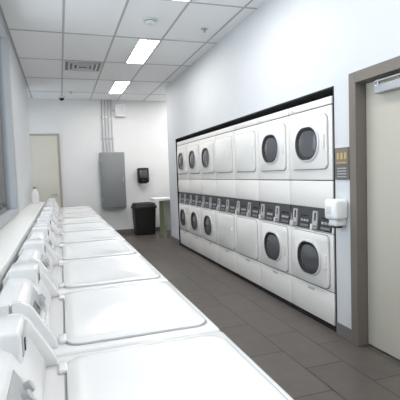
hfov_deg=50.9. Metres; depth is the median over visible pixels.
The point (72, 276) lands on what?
washing machine
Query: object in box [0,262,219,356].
washing machine
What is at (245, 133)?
dryer
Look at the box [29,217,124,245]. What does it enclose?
washing machine
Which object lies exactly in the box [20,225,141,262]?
washing machine
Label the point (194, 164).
dryer
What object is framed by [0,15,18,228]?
window
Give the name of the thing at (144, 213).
trash bin
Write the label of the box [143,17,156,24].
smoke detector
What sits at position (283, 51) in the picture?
wall
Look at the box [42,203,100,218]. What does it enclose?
washing machine
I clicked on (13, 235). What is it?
wall
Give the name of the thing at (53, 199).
washing machine
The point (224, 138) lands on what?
dryer
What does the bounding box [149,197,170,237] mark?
folding table
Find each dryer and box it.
[177,140,191,250]
[187,136,203,257]
[200,131,219,266]
[215,125,238,276]
[234,118,262,290]
[257,109,293,307]
[289,96,335,331]
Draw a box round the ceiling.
[0,0,265,100]
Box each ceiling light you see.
[108,81,130,93]
[125,39,160,63]
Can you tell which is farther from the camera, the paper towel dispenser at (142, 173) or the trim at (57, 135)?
the paper towel dispenser at (142, 173)
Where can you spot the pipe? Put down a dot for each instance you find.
(119, 109)
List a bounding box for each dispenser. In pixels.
[137,168,148,185]
[325,199,347,227]
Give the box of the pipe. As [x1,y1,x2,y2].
[101,100,124,151]
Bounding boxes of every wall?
[0,13,44,291]
[27,99,169,229]
[166,0,399,328]
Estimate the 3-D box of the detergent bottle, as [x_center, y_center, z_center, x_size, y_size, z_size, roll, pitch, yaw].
[-2.674,-0.077,6.809,0.110,0.269,0.170,-3,4,-18]
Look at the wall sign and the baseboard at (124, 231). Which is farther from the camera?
the baseboard at (124, 231)
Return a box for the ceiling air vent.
[64,60,102,71]
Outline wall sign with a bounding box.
[335,147,349,179]
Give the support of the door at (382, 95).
in the wall at (283, 51)
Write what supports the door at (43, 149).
in the wall at (142, 136)
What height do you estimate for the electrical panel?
1.270 m
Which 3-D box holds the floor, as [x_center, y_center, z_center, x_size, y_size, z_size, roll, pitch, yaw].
[0.019,1.159,3.972,5.200,0.100,12.600,-3,4,-18]
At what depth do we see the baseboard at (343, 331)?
3.38 m
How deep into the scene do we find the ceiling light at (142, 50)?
5.87 m
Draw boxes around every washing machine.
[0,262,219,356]
[0,313,293,399]
[6,238,167,292]
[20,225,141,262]
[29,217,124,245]
[36,211,113,233]
[40,207,105,224]
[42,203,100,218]
[44,201,96,213]
[48,198,91,210]
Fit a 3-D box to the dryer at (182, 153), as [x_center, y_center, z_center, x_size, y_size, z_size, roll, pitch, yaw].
[0.030,-0.105,7.695,0.754,1.945,0.666,-3,4,-18]
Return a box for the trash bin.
[131,202,156,235]
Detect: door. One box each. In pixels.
[30,136,60,206]
[366,73,399,359]
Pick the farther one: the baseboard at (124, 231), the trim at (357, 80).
the baseboard at (124, 231)
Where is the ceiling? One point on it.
(43, 34)
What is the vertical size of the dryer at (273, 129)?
1.945 m
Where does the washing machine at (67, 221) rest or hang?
on the floor
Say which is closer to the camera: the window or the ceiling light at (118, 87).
the window
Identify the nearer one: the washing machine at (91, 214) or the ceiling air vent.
the washing machine at (91, 214)
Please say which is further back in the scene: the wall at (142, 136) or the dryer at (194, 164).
the wall at (142, 136)
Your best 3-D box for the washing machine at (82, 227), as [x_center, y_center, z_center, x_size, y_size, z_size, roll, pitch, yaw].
[-1.244,0.624,4.175,0.747,1.030,0.675,-3,4,-18]
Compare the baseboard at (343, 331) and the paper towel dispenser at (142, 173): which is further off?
the paper towel dispenser at (142, 173)
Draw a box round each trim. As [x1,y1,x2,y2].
[29,134,62,207]
[175,86,336,332]
[348,56,399,345]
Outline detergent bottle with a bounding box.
[31,187,38,203]
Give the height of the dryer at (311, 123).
1.945 m
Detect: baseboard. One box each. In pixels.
[116,227,159,233]
[171,236,351,341]
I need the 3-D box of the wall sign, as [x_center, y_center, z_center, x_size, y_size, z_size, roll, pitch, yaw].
[1.108,-0.284,3.283,0.012,0.250,0.170,-3,4,-18]
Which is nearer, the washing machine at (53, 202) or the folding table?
the washing machine at (53, 202)
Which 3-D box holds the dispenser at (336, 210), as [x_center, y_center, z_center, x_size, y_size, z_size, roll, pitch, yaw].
[1.064,0.106,3.288,0.134,0.225,0.150,-3,4,-18]
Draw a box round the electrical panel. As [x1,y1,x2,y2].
[99,152,126,208]
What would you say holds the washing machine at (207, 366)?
on the floor
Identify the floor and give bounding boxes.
[120,230,399,399]
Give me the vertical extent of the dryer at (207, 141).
1.945 m
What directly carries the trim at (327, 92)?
attached to the wall at (283, 51)

